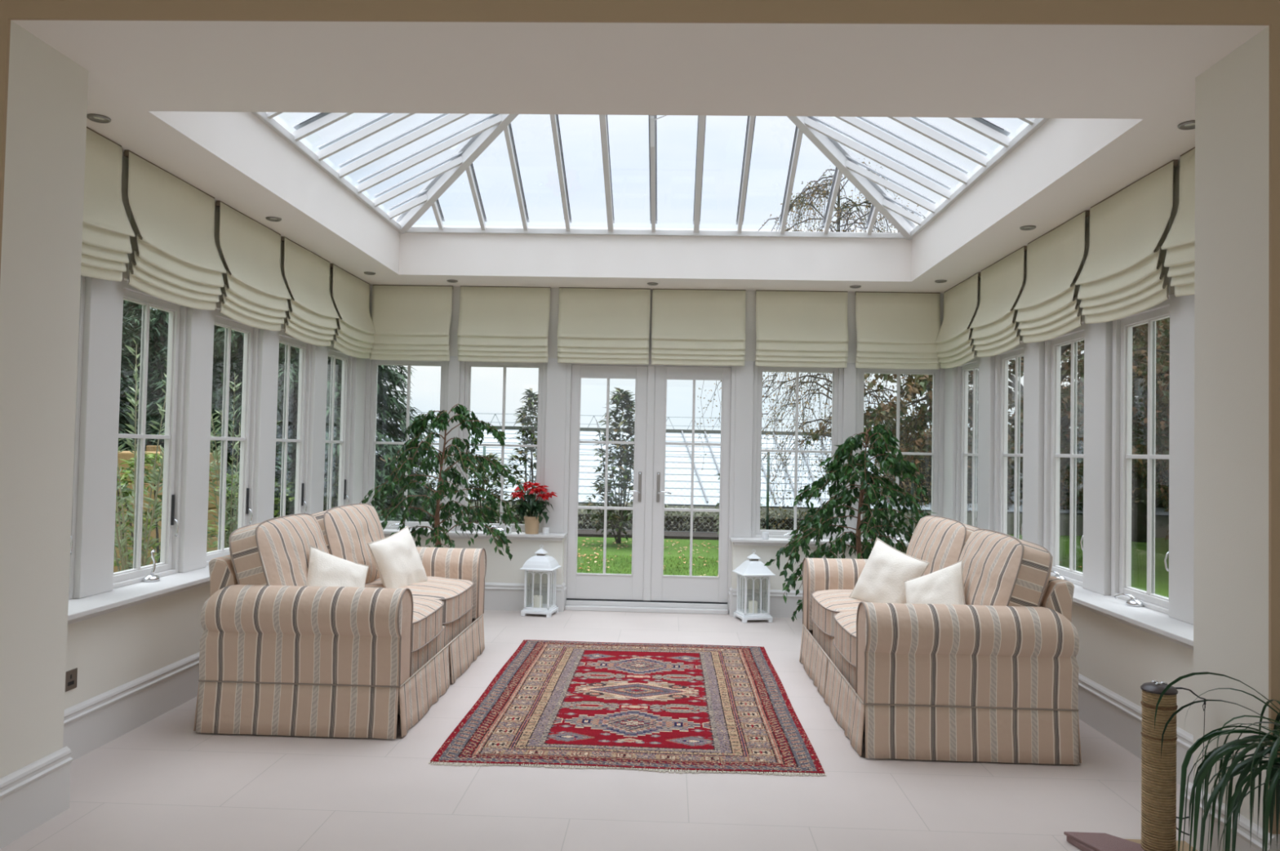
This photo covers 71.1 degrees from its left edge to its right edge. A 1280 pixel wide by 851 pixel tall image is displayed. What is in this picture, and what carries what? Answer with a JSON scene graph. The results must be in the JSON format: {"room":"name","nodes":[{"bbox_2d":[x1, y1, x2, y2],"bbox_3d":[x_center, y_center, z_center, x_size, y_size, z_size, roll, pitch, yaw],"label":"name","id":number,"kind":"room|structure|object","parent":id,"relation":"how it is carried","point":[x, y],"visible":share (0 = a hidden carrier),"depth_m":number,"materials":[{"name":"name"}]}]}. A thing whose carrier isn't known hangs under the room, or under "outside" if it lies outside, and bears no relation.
{"room":"sunroom","nodes":[
{"label":"sunroom","id":0,"kind":"room"},
{"bbox_2d":[64,151,341,709],"bbox_3d":[-2.518,0.198,5.729,0.236,3.020,4.612,1,-2,2],"label":"wall","id":1,"kind":"structure","parent":0,"point":[108,651],"depth_m":4.41,"materials":[{"name":"white paint"}]},
{"bbox_2d":[68,275,85,599],"bbox_3d":[-2.622,0.024,3.854,0.144,1.540,0.650,1,-2,2],"label":"window","id":2,"kind":"structure","parent":1,"relation":"in","point":[82,277],"depth_m":4.15,"materials":[{"name":"white paint"}]},
{"bbox_2d":[73,276,124,599],"bbox_3d":[-2.627,0.036,4.290,0.107,1.540,0.250,1,-2,2],"label":"window post","id":3,"kind":"object","parent":1,"relation":"attached to","point":[104,299],"visible":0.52,"depth_m":4.26,"materials":[{"name":"white paint"}]},
{"bbox_2d":[80,126,134,281],"bbox_3d":[-2.492,-1.018,3.893,0.108,0.687,0.837,1,-2,2],"label":"blind","id":4,"kind":"object","parent":1,"relation":"attached to","point":[107,230],"visible":0.35,"depth_m":4.15,"materials":[{"name":"beige fabric"}]},
{"bbox_2d":[62,652,199,760],"bbox_3d":[-2.414,1.391,5.575,0.028,0.232,4.380,1,-2,2],"label":"baseboard","id":5,"kind":"structure","parent":1,"relation":"attached to","point":[89,725],"depth_m":4.29,"materials":[{"name":"white paint"}]},
{"bbox_2d":[67,565,210,625],"bbox_3d":[-2.491,0.876,5.697,0.314,0.055,4.590,1,-2,2],"label":"window sill","id":6,"kind":"structure","parent":1,"relation":"attached to","point":[131,595],"depth_m":4.35,"materials":[{"name":"white paint"}]},
{"bbox_2d":[349,357,366,504],"bbox_3d":[-2.509,0.138,7.877,0.107,1.540,0.322,1,-2,2],"label":"window post","id":7,"kind":"object","parent":6,"relation":"on","point":[359,371],"visible":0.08,"depth_m":7.79,"materials":[{"name":"white paint"}]},
{"bbox_2d":[112,280,186,589],"bbox_3d":[-2.593,0.049,4.739,0.144,1.540,0.650,1,-2,2],"label":"window","id":8,"kind":"structure","parent":1,"relation":"in","point":[168,565],"depth_m":4.97,"materials":[{"name":"white paint"}]},
{"bbox_2d":[124,150,226,311],"bbox_3d":[-2.462,-0.993,4.781,0.108,0.687,0.829,1,-2,2],"label":"blind","id":9,"kind":"object","parent":1,"relation":"attached to","point":[178,261],"visible":1,"depth_m":4.72,"materials":[{"name":"beige fabric"}]},
{"bbox_2d":[177,306,214,573],"bbox_3d":[-2.598,0.061,5.174,0.107,1.540,0.250,1,-2,2],"label":"window post","id":10,"kind":"object","parent":1,"relation":"attached to","point":[200,322],"visible":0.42,"depth_m":5.14,"materials":[{"name":"white paint"}]},
{"bbox_2d":[206,309,258,565],"bbox_3d":[-2.564,0.074,5.623,0.144,1.540,0.650,1,-2,2],"label":"window","id":11,"kind":"structure","parent":1,"relation":"in","point":[247,438],"depth_m":5.86,"materials":[{"name":"white paint"}]},
{"bbox_2d":[215,200,291,331],"bbox_3d":[-2.433,-0.968,5.665,0.109,0.687,0.829,1,-2,2],"label":"blind","id":12,"kind":"object","parent":1,"relation":"attached to","point":[257,295],"visible":1,"depth_m":5.62,"materials":[{"name":"beige fabric"}]},
{"bbox_2d":[252,328,279,524],"bbox_3d":[-2.569,0.086,6.058,0.107,1.540,0.250,1,-2,2],"label":"window post","id":13,"kind":"object","parent":1,"relation":"attached to","point":[268,340],"visible":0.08,"depth_m":6.02,"materials":[{"name":"white paint"}]},
{"bbox_2d":[275,329,311,516],"bbox_3d":[-2.535,0.100,6.507,0.144,1.540,0.650,1,-2,2],"label":"window","id":14,"kind":"structure","parent":1,"relation":"in","point":[302,442],"depth_m":6.75,"materials":[{"name":"white paint"}]},
{"bbox_2d":[280,236,339,346],"bbox_3d":[-2.404,-0.943,6.550,0.109,0.687,0.829,1,-2,2],"label":"blind","id":15,"kind":"object","parent":1,"relation":"attached to","point":[313,315],"visible":0.99,"depth_m":6.50,"materials":[{"name":"beige fabric"}]},
{"bbox_2d":[306,344,328,514],"bbox_3d":[-2.540,0.112,6.942,0.107,1.540,0.250,1,-2,2],"label":"window post","id":16,"kind":"object","parent":1,"relation":"attached to","point":[315,496],"visible":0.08,"depth_m":6.90,"materials":[{"name":"white paint"}]},
{"bbox_2d":[324,345,353,510],"bbox_3d":[-2.506,0.125,7.391,0.144,1.540,0.650,1,-2,2],"label":"window","id":17,"kind":"structure","parent":1,"relation":"in","point":[344,442],"depth_m":7.64,"materials":[{"name":"white paint"}]},
{"bbox_2d":[329,263,375,359],"bbox_3d":[-2.374,-0.917,7.450,0.109,0.687,0.862,1,-2,2],"label":"blind","id":18,"kind":"object","parent":1,"relation":"attached to","point":[354,338],"visible":0.99,"depth_m":7.41,"materials":[{"name":"beige fabric"}]},
{"bbox_2d":[0,609,1184,850],"bbox_3d":[-0.084,1.580,2.891,6.900,0.200,10.260,1,-2,2],"label":"floor","id":19,"kind":"structure","parent":0,"point":[162,784],"depth_m":3.62,"materials":[{"name":"white tile"}]},
{"bbox_2d":[193,503,486,739],"bbox_3d":[-1.597,1.002,5.264,1.024,1.013,2.041,1,-2,2],"label":"sofa","id":20,"kind":"object","parent":19,"relation":"on","point":[280,655],"visible":0.91,"depth_m":4.30,"materials":[{"name":"fabric"}]},
{"bbox_2d":[228,514,328,586],"bbox_3d":[-1.908,0.761,4.826,0.288,0.522,0.851,-16,-2,0],"label":"cushion","id":21,"kind":"object","parent":20,"relation":"on","point":[273,552],"depth_m":4.51,"materials":[{"name":"fabric"}]},
{"bbox_2d":[306,545,368,587],"bbox_3d":[-1.637,0.871,4.814,0.462,0.455,0.219,3,-2,-41],"label":"throw pillow","id":22,"kind":"object","parent":20,"relation":"on","point":[325,569],"visible":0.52,"depth_m":4.78,"materials":[{"name":"beige fabric"}]},
{"bbox_2d":[311,504,384,584],"bbox_3d":[-1.840,0.775,5.659,0.298,0.522,0.820,-16,-3,4],"label":"cushion","id":23,"kind":"object","parent":20,"relation":"on","point":[347,531],"depth_m":5.47,"materials":[{"name":"fabric"}]},
{"bbox_2d":[367,525,427,588],"bbox_3d":[-1.494,0.860,5.551,0.188,0.449,0.459,1,-2,20],"label":"throw pillow","id":24,"kind":"object","parent":20,"relation":"on","point":[396,557],"visible":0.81,"depth_m":5.47,"materials":[{"name":"beige fabric"}]},
{"bbox_2d":[364,576,472,623],"bbox_3d":[-1.501,1.102,5.652,0.805,0.252,0.803,1,-2,2],"label":"seat cushion","id":25,"kind":"object","parent":20,"relation":"on","point":[455,593],"depth_m":5.51,"materials":[{"name":"fabric"}]},
{"bbox_2d":[412,597,443,651],"bbox_3d":[-1.527,1.080,4.866,0.805,0.254,0.803,1,-2,2],"label":"seat cushion","id":26,"kind":"object","parent":20,"relation":"on","point":[428,612],"depth_m":4.84,"materials":[{"name":"fabric"}]},
{"bbox_2d":[360,404,524,560],"bbox_3d":[-1.598,0.689,6.975,1.204,1.745,1.083,0,-2,29],"label":"fig","id":27,"kind":"object","parent":19,"relation":"on","point":[465,460],"visible":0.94,"depth_m":6.98,"materials":[{"name":"green plant"}]},
{"bbox_2d":[520,544,561,617],"bbox_3d":[-0.840,1.301,7.568,0.284,0.586,0.284,1,-2,10],"label":"candle lantern","id":28,"kind":"object","parent":19,"relation":"on","point":[541,562],"visible":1,"depth_m":7.48,"materials":[{"name":"white metal"}]},
{"bbox_2d":[428,640,826,777],"bbox_3d":[-0.019,1.540,5.194,1.745,0.008,2.611,1,-2,2],"label":"oriental rug","id":29,"kind":"object","parent":19,"relation":"on","point":[691,708],"visible":1,"depth_m":4.71,"materials":[{"name":"fabric"}]},
{"bbox_2d":[564,600,728,614],"bbox_3d":[0.058,1.583,7.861,1.410,0.075,0.240,1,-2,2],"label":"threshold","id":30,"kind":"object","parent":19,"relation":"on","point":[571,605],"visible":0.88,"depth_m":7.79,"materials":[{"name":"white paint"}]},
{"bbox_2d":[732,550,775,622],"bbox_3d":[0.951,1.336,7.508,0.284,0.586,0.284,2,-2,-12],"label":"candle lantern","id":31,"kind":"object","parent":19,"relation":"on","point":[753,567],"visible":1,"depth_m":7.42,"materials":[{"name":"white metal"}]},
{"bbox_2d":[764,424,934,622],"bbox_3d":[1.623,0.804,6.902,1.333,1.643,1.146,2,-2,-39],"label":"fig","id":32,"kind":"object","parent":19,"relation":"on","point":[869,488],"visible":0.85,"depth_m":6.84,"materials":[{"name":"green plant"}]},
{"bbox_2d":[799,515,1081,764],"bbox_3d":[1.561,1.056,5.089,1.024,1.023,2.015,1,-2,2],"label":"sofa","id":33,"kind":"object","parent":19,"relation":"on","point":[993,677],"visible":0.88,"depth_m":4.13,"materials":[{"name":"fabric"}]},
{"bbox_2d":[812,589,865,635],"bbox_3d":[1.487,1.158,5.477,0.805,0.253,0.792,1,-2,2],"label":"seat cushion","id":34,"kind":"object","parent":33,"relation":"on","point":[826,603],"depth_m":5.35,"materials":[{"name":"fabric"}]},
{"bbox_2d":[834,611,857,666],"bbox_3d":[1.462,1.136,4.700,0.805,0.249,0.792,1,-2,2],"label":"seat cushion","id":35,"kind":"object","parent":33,"relation":"on","point":[845,622],"depth_m":4.68,"materials":[{"name":"fabric"}]},
{"bbox_2d":[848,537,929,604],"bbox_3d":[1.448,0.910,5.231,0.193,0.479,0.497,2,-2,-35],"label":"throw pillow","id":36,"kind":"object","parent":33,"relation":"on","point":[882,579],"visible":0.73,"depth_m":5.18,"materials":[{"name":"beige fabric"}]},
{"bbox_2d":[903,560,965,604],"bbox_3d":[1.540,0.926,4.668,0.210,0.461,0.482,3,-2,-41],"label":"throw pillow","id":37,"kind":"object","parent":33,"relation":"on","point":[945,585],"visible":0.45,"depth_m":4.63,"materials":[{"name":"beige fabric"}]},
{"bbox_2d":[906,516,978,576],"bbox_3d":[1.843,0.835,5.466,0.297,0.522,0.820,18,-2,0],"label":"cushion","id":38,"kind":"object","parent":33,"relation":"on","point":[939,541],"depth_m":5.26,"materials":[{"name":"fabric"}]},
{"bbox_2d":[958,529,1053,607],"bbox_3d":[1.846,0.827,4.645,0.295,0.522,0.840,18,0,4],"label":"cushion","id":39,"kind":"object","parent":33,"relation":"on","point":[999,569],"depth_m":4.32,"materials":[{"name":"fabric"}]},
{"bbox_2d":[1063,680,1205,850],"bbox_3d":[1.798,1.211,3.077,0.489,0.622,0.415,1,-2,2],"label":"post","id":40,"kind":"object","parent":19,"relation":"on","point":[1158,773],"visible":0.96,"depth_m":3.11,"materials":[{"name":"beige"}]},
{"bbox_2d":[1154,671,1279,850],"bbox_3d":[1.875,1.125,2.484,0.696,0.764,0.729,1,-2,19],"label":"palm","id":41,"kind":"object","parent":19,"relation":"on","point":[1272,766],"visible":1,"depth_m":2.53,"materials":[{"name":"green plant"}]},
{"bbox_2d":[11,20,1268,293],"bbox_3d":[0.048,-1.441,5.537,5.514,0.350,5.120,1,-2,2],"label":"ceiling","id":42,"kind":"structure","parent":0,"point":[180,96],"depth_m":3.62,"materials":[{"name":"white paint"}]},
{"bbox_2d":[250,111,1049,240],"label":"window","id":43,"kind":"structure","parent":42,"relation":"attached to","point":[831,144],"depth_m":6.52,"materials":[{"name":"clear glass"}]},
{"bbox_2d":[0,0,1279,834],"bbox_3d":[-0.045,-0.014,3.135,6.900,3.000,0.420,1,-2,2],"label":"wall","id":44,"kind":"structure","parent":0,"point":[1237,538],"depth_m":3.07,"materials":[{"name":"white paint"}]},
{"bbox_2d":[0,746,1279,850],"bbox_3d":[-0.073,1.369,3.096,6.900,0.232,0.476,1,-2,2],"label":"baseboard","id":45,"kind":"structure","parent":44,"relation":"attached to","point":[38,792],"depth_m":3.16,"materials":[{"name":"white paint"}]},
{"bbox_2d":[369,285,943,591],"bbox_3d":[0.091,0.310,7.832,5.100,3.020,0.232,1,-2,2],"label":"wall","id":46,"kind":"structure","parent":0,"point":[500,568],"depth_m":7.73,"materials":[{"name":"white paint"}]},
{"bbox_2d":[362,358,448,529],"bbox_3d":[-2.082,0.149,7.947,0.743,1.540,0.152,1,-2,2],"label":"window","id":47,"kind":"structure","parent":46,"relation":"in","point":[371,380],"depth_m":7.98,"materials":[{"name":"white paint"}]},
{"bbox_2d":[369,284,453,360],"bbox_3d":[-2.019,-0.906,7.870,0.713,0.672,0.103,1,-2,2],"label":"blind","id":48,"kind":"object","parent":46,"relation":"attached to","point":[411,322],"visible":0.98,"depth_m":7.87,"materials":[{"name":"beige fabric"}]},
{"bbox_2d":[444,356,460,530],"bbox_3d":[-1.659,0.158,7.956,0.102,1.540,0.107,1,-2,2],"label":"window post","id":49,"kind":"object","parent":46,"relation":"attached to","point":[454,366],"visible":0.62,"depth_m":7.91,"materials":[{"name":"white paint"}]},
{"bbox_2d":[382,528,566,541],"bbox_3d":[-1.473,0.953,7.826,1.661,0.050,0.265,1,-2,2],"label":"window sill","id":50,"kind":"structure","parent":46,"relation":"attached to","point":[387,532],"depth_m":7.70,"materials":[{"name":"white paint"}]},
{"bbox_2d":[509,481,557,534],"bbox_3d":[-0.927,0.710,7.750,0.422,0.451,0.324,1,-2,2],"label":"poinsettia","id":51,"kind":"object","parent":50,"relation":"on","point":[532,522],"visible":0.98,"depth_m":7.71,"materials":[{"name":"red plant"}]},
{"bbox_2d":[456,361,546,532],"bbox_3d":[-1.222,0.165,7.918,0.775,1.540,0.152,1,-2,2],"label":"window","id":52,"kind":"structure","parent":46,"relation":"in","point":[465,366],"depth_m":7.94,"materials":[{"name":"white paint"}]},
{"bbox_2d":[457,285,551,362],"bbox_3d":[-1.194,-0.890,7.843,0.798,0.672,0.103,1,-2,2],"label":"blind","id":53,"kind":"object","parent":46,"relation":"attached to","point":[497,324],"visible":1,"depth_m":7.84,"materials":[{"name":"beige fabric"}]},
{"bbox_2d":[542,358,567,533],"bbox_3d":[-0.745,0.175,7.926,0.177,1.540,0.107,1,-2,2],"label":"window post","id":54,"kind":"object","parent":46,"relation":"attached to","point":[556,388],"visible":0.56,"depth_m":7.87,"materials":[{"name":"white paint"}]},
{"bbox_2d":[557,287,650,364],"bbox_3d":[-0.316,-0.873,7.813,0.803,0.672,0.103,1,-2,2],"label":"blind","id":55,"kind":"object","parent":46,"relation":"attached to","point":[596,326],"visible":1,"depth_m":7.81,"materials":[{"name":"beige fabric"}]},
{"bbox_2d":[566,364,655,600],"bbox_3d":[-0.256,0.497,7.876,0.740,2.061,0.112,1,-2,2],"label":"door","id":56,"kind":"structure","parent":46,"relation":"in","point":[636,586],"depth_m":7.87,"materials":[{"name":"white paint"}]},
{"bbox_2d":[484,582,803,618],"bbox_3d":[0.065,1.501,7.729,4.843,0.232,0.148,1,-2,2],"label":"baseboard","id":57,"kind":"structure","parent":46,"relation":"attached to","point":[498,596],"depth_m":7.69,"materials":[{"name":"white paint"}]},
{"bbox_2d":[563,360,735,613],"bbox_3d":[0.078,0.521,7.899,1.484,2.200,0.127,1,-2,2],"label":"door frame","id":58,"kind":"structure","parent":46,"relation":"attached to","point":[569,365],"depth_m":7.84,"materials":[{"name":"white paint"}]},
{"bbox_2d":[650,366,731,602],"bbox_3d":[0.448,0.512,7.852,0.670,2.059,0.112,1,-2,2],"label":"door","id":59,"kind":"structure","parent":46,"relation":"in","point":[689,588],"depth_m":7.85,"materials":[{"name":"white paint"}]},
{"bbox_2d":[651,288,746,366],"bbox_3d":[0.510,-0.857,7.785,0.816,0.672,0.103,1,-2,2],"label":"blind","id":60,"kind":"object","parent":46,"relation":"attached to","point":[690,326],"visible":1,"depth_m":7.79,"materials":[{"name":"beige fabric"}]},
{"bbox_2d":[733,361,754,537],"bbox_3d":[0.906,0.207,7.870,0.159,1.540,0.107,1,-2,2],"label":"window post","id":61,"kind":"object","parent":46,"relation":"attached to","point":[744,406],"visible":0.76,"depth_m":7.82,"materials":[{"name":"white paint"}]},
{"bbox_2d":[751,361,843,539],"bbox_3d":[1.375,0.216,7.831,0.783,1.540,0.152,1,-2,2],"label":"window","id":62,"kind":"structure","parent":46,"relation":"in","point":[837,373],"depth_m":7.86,"materials":[{"name":"white paint"}]},
{"bbox_2d":[755,290,848,368],"bbox_3d":[1.402,-0.840,7.755,0.794,0.672,0.103,1,-2,2],"label":"blind","id":63,"kind":"object","parent":46,"relation":"attached to","point":[794,328],"visible":1,"depth_m":7.75,"materials":[{"name":"beige fabric"}]},
{"bbox_2d":[729,537,909,548],"bbox_3d":[1.620,1.013,7.723,1.675,0.050,0.265,1,-2,2],"label":"window sill","id":64,"kind":"structure","parent":46,"relation":"attached to","point":[736,540],"depth_m":7.62,"materials":[{"name":"white paint"}]},
{"bbox_2d":[840,363,856,540],"bbox_3d":[1.822,0.225,7.840,0.109,1.540,0.107,1,-2,2],"label":"window post","id":65,"kind":"object","parent":46,"relation":"attached to","point":[849,402],"visible":0.34,"depth_m":7.80,"materials":[{"name":"white paint"}]},
{"bbox_2d":[855,291,940,369],"bbox_3d":[2.231,-0.824,7.728,0.726,0.672,0.103,1,-2,2],"label":"blind","id":66,"kind":"object","parent":46,"relation":"attached to","point":[895,330],"visible":0.99,"depth_m":7.73,"materials":[{"name":"beige fabric"}]},
{"bbox_2d":[854,368,944,541],"bbox_3d":[2.259,0.233,7.801,0.768,1.540,0.152,1,-2,2],"label":"window","id":67,"kind":"structure","parent":46,"relation":"in","point":[938,383],"depth_m":7.83,"materials":[{"name":"white paint"}]},
{"bbox_2d":[337,412,1168,537],"bbox_3d":[-0.758,0.884,22.809,29.008,2.590,8.375,1,-2,2],"label":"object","id":68,"kind":"object","parent":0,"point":[680,453],"visible":0.2,"depth_m":21.37,"materials":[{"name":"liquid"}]},
{"bbox_2d":[577,534,1168,598],"bbox_3d":[0.790,2.320,24.932,90.000,0.100,90.000,1,-2,2],"label":"lawn","id":69,"kind":"structure","parent":0,"point":[1139,550],"depth_m":13.60,"materials":[{"name":"green plant"}]},
{"bbox_2d":[118,316,164,450],"bbox_3d":[-8.486,-0.631,12.294,5.026,5.596,4.440,0,-2,28],"label":"conifer tree","id":70,"kind":"object","parent":69,"relation":"on","point":[123,431],"visible":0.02,"depth_m":12.85,"materials":[{"name":"green plant"}]},
{"bbox_2d":[113,452,227,572],"bbox_3d":[-3.911,0.951,7.308,1.348,1.485,1.287,1,-2,2],"label":"shrub","id":71,"kind":"object","parent":69,"relation":"on","point":[124,477],"visible":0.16,"depth_m":7.18,"materials":[{"name":"green plant"}]},
{"bbox_2d":[118,300,237,451],"bbox_3d":[-7.829,-0.344,14.387,4.036,5.087,4.569,0,-2,43],"label":"conifer tree","id":72,"kind":"object","parent":69,"relation":"on","point":[159,329],"visible":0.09,"depth_m":14.09,"materials":[{"name":"green plant"}]},
{"bbox_2d":[206,453,220,551],"label":"shrub","id":73,"kind":"object","parent":69,"relation":"on","point":[211,506],"depth_m":9.24,"materials":[{"name":"green plant"}]},
{"bbox_2d":[208,373,281,548],"bbox_3d":[-3.909,0.523,8.827,0.902,2.409,0.919,2,-2,-36],"label":"shrub","id":74,"kind":"object","parent":69,"relation":"on","point":[215,454],"visible":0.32,"depth_m":8.70,"materials":[{"name":"green plant"}]},
{"bbox_2d":[117,324,469,533],"bbox_3d":[-4.878,-0.542,12.918,5.666,5.708,5.756,1,-2,-9],"label":"cedar tree","id":75,"kind":"object","parent":69,"relation":"on","point":[385,401],"visible":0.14,"depth_m":11.90,"materials":[{"name":"green plant"}]},
{"bbox_2d":[467,453,528,524],"bbox_3d":[-2.482,1.141,13.941,1.682,1.455,1.593,1,-2,2],"label":"shrub","id":76,"kind":"object","parent":69,"relation":"on","point":[491,455],"visible":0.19,"depth_m":13.93,"materials":[{"name":"green plant"}]},
{"bbox_2d":[503,388,537,524],"bbox_3d":[-1.722,0.637,14.294,0.992,2.498,0.991,0,-2,28],"label":"shrub","id":77,"kind":"object","parent":69,"relation":"on","point":[531,439],"visible":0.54,"depth_m":14.30,"materials":[{"name":"green plant"}]},
{"bbox_2d":[581,387,635,543],"bbox_3d":[-0.294,0.655,14.624,1.345,2.542,1.291,1,-2,2],"label":"tree","id":78,"kind":"object","parent":69,"relation":"on","point":[624,396],"visible":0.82,"depth_m":14.49,"materials":[{"name":"green plant"}]},
{"bbox_2d":[577,553,718,576],"bbox_3d":[0.088,1.848,11.154,6.532,0.050,4.039,1,-2,2],"label":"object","id":79,"kind":"structure","parent":69,"relation":"on","point":[621,557],"depth_m":12.01,"materials":[{"name":"green plant"}]},
{"bbox_2d":[577,528,719,540],"bbox_3d":[-1.887,1.956,16.497,13.200,0.050,1.050,1,-2,2],"label":"bed","id":80,"kind":"object","parent":69,"relation":"on","point":[581,533],"depth_m":16.09,"materials":[{"name":"soil"}]},
{"bbox_2d":[396,446,913,533],"bbox_3d":[-1.575,1.174,16.384,13.400,1.620,0.048,1,-2,2],"label":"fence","id":81,"kind":"object","parent":80,"relation":"on","point":[766,522],"visible":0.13,"depth_m":16.29,"materials":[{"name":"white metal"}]},
{"bbox_2d":[395,500,911,533],"bbox_3d":[-2.015,1.768,17.288,14.346,0.672,1.003,1,-2,2],"label":"hedge","id":82,"kind":"object","parent":69,"relation":"on","point":[677,522],"visible":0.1,"depth_m":17.07,"materials":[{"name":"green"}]},
{"bbox_2d":[697,158,978,530],"bbox_3d":[3.351,-1.127,15.135,4.483,6.684,4.732,3,-2,-44],"label":"birch tree","id":83,"kind":"object","parent":69,"relation":"on","point":[839,210],"visible":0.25,"depth_m":14.88,"materials":[{"name":"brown plant"}]},
{"bbox_2d":[800,317,1169,488],"bbox_3d":[6.081,-0.864,13.337,6.802,5.871,6.541,1,-2,-11],"label":"tree","id":84,"kind":"object","parent":69,"relation":"on","point":[1162,344],"visible":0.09,"depth_m":12.65,"materials":[{"name":"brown plant"}]},
{"bbox_2d":[870,426,1168,510],"bbox_3d":[9.622,1.240,19.276,9.406,2.424,1.847,1,-2,2],"label":"hedge","id":85,"kind":"object","parent":69,"relation":"on","point":[1010,487],"visible":0.05,"depth_m":18.89,"materials":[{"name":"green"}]},
{"bbox_2d":[1007,319,1169,542],"bbox_3d":[9.837,-0.177,17.056,6.445,4.849,6.059,0,-2,23],"label":"tree","id":86,"kind":"object","parent":69,"relation":"on","point":[1139,513],"visible":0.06,"depth_m":17.07,"materials":[{"name":"green plant"}]},
{"bbox_3d":[-3.302,1.607,4.597,1.200,0.030,7.060,1,-2,2],"label":"path","id":87,"kind":"object","parent":69,"relation":"on","visible":0},
{"bbox_2d":[113,338,167,572],"bbox_3d":[-3.747,0.516,6.363,0.885,2.293,0.992,1,-2,2],"label":"shrub","id":88,"kind":"object","parent":87,"relation":"on","point":[117,530],"visible":0.41,"depth_m":6.41,"materials":[{"name":"green plant"}]},
{"bbox_2d":[967,161,1193,735],"bbox_3d":[2.557,0.297,5.559,0.235,3.020,4.612,1,-2,2],"label":"wall","id":89,"kind":"structure","parent":0,"point":[1120,658],"depth_m":4.37,"materials":[{"name":"white paint"}]},
{"bbox_2d":[935,272,980,368],"bbox_3d":[2.571,-0.821,7.285,0.110,0.687,0.862,1,-2,2],"label":"blind","id":90,"kind":"object","parent":89,"relation":"attached to","point":[954,348],"visible":0.98,"depth_m":7.24,"materials":[{"name":"beige fabric"}]},
{"bbox_2d":[955,356,978,527],"bbox_3d":[2.655,0.225,7.236,0.152,1.540,0.615,1,-2,2],"label":"window","id":91,"kind":"structure","parent":89,"relation":"in","point":[962,455],"depth_m":7.46,"materials":[{"name":"white paint"}]},
{"bbox_2d":[977,355,995,530],"bbox_3d":[2.664,0.213,6.800,0.107,1.540,0.255,1,-2,2],"label":"window post","id":92,"kind":"object","parent":89,"relation":"attached to","point":[986,402],"visible":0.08,"depth_m":6.75,"materials":[{"name":"white paint"}]},
{"bbox_2d":[969,245,1026,357],"bbox_3d":[2.541,-0.847,6.384,0.110,0.687,0.829,1,-2,2],"label":"blind","id":93,"kind":"object","parent":89,"relation":"attached to","point":[994,333],"visible":1,"depth_m":6.33,"materials":[{"name":"beige fabric"}]},
{"bbox_2d":[993,342,1023,538],"bbox_3d":[2.626,0.200,6.351,0.152,1.540,0.615,1,-2,2],"label":"window","id":94,"kind":"structure","parent":89,"relation":"in","point":[1001,421],"depth_m":6.58,"materials":[{"name":"white paint"}]},
{"bbox_2d":[1022,341,1044,546],"bbox_3d":[2.635,0.188,5.916,0.107,1.540,0.255,1,-2,2],"label":"window post","id":95,"kind":"object","parent":89,"relation":"attached to","point":[1033,353],"visible":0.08,"depth_m":5.87,"materials":[{"name":"white paint"}]},
{"bbox_2d":[1013,210,1089,342],"bbox_3d":[2.512,-0.872,5.500,0.109,0.687,0.829,1,-2,2],"label":"blind","id":96,"kind":"object","parent":89,"relation":"attached to","point":[1046,306],"visible":1,"depth_m":5.45,"materials":[{"name":"beige fabric"}]},
{"bbox_2d":[1043,323,1084,586],"bbox_3d":[2.596,0.175,5.467,0.152,1.540,0.615,1,-2,2],"label":"window","id":97,"kind":"structure","parent":89,"relation":"in","point":[1052,455],"depth_m":5.69,"materials":[{"name":"white paint"}]},
{"bbox_2d":[1082,320,1112,595],"bbox_3d":[2.606,0.163,5.032,0.107,1.540,0.255,1,-2,2],"label":"window post","id":98,"kind":"object","parent":89,"relation":"attached to","point":[1098,337],"visible":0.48,"depth_m":4.99,"materials":[{"name":"white paint"}]},
{"bbox_2d":[1075,160,1177,324],"bbox_3d":[2.483,-0.897,4.616,0.110,0.687,0.829,1,-2,2],"label":"blind","id":99,"kind":"object","parent":89,"relation":"attached to","point":[1119,277],"visible":1,"depth_m":4.56,"materials":[{"name":"beige fabric"}]},
{"bbox_2d":[1072,583,1193,649],"bbox_3d":[2.502,0.973,5.530,0.313,0.055,4.590,1,-2,2],"label":"window sill","id":100,"kind":"structure","parent":89,"relation":"attached to","point":[1157,624],"depth_m":4.29,"materials":[{"name":"white paint"}]},
{"bbox_2d":[942,367,957,519],"bbox_3d":[2.694,0.239,7.703,0.107,1.540,0.322,1,-2,2],"label":"window post","id":101,"kind":"object","parent":100,"relation":"on","point":[950,374],"visible":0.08,"depth_m":7.62,"materials":[{"name":"white paint"}]},
{"bbox_2d":[1078,673,1193,785],"bbox_3d":[2.397,1.484,5.414,0.028,0.232,4.380,1,-2,2],"label":"baseboard","id":102,"kind":"structure","parent":89,"relation":"attached to","point":[1116,717],"depth_m":4.42,"materials":[{"name":"white paint"}]},
{"bbox_2d":[1111,297,1169,614],"bbox_3d":[2.567,0.150,4.583,0.152,1.540,0.615,1,-2,2],"label":"window","id":103,"kind":"structure","parent":89,"relation":"in","point":[1122,588],"depth_m":4.80,"materials":[{"name":"white paint"}]},
{"bbox_2d":[1160,146,1195,297],"bbox_3d":[2.454,-0.922,3.728,0.109,0.687,0.837,1,-2,2],"label":"blind","id":104,"kind":"object","parent":89,"relation":"attached to","point":[1180,242],"visible":0.24,"depth_m":4.06,"materials":[{"name":"beige fabric"}]},
{"bbox_2d":[1168,293,1194,625],"bbox_3d":[2.577,0.138,4.148,0.107,1.540,0.255,1,-2,2],"label":"window post","id":105,"kind":"object","parent":89,"relation":"attached to","point":[1181,402],"visible":0.43,"depth_m":4.17,"materials":[{"name":"white paint"}]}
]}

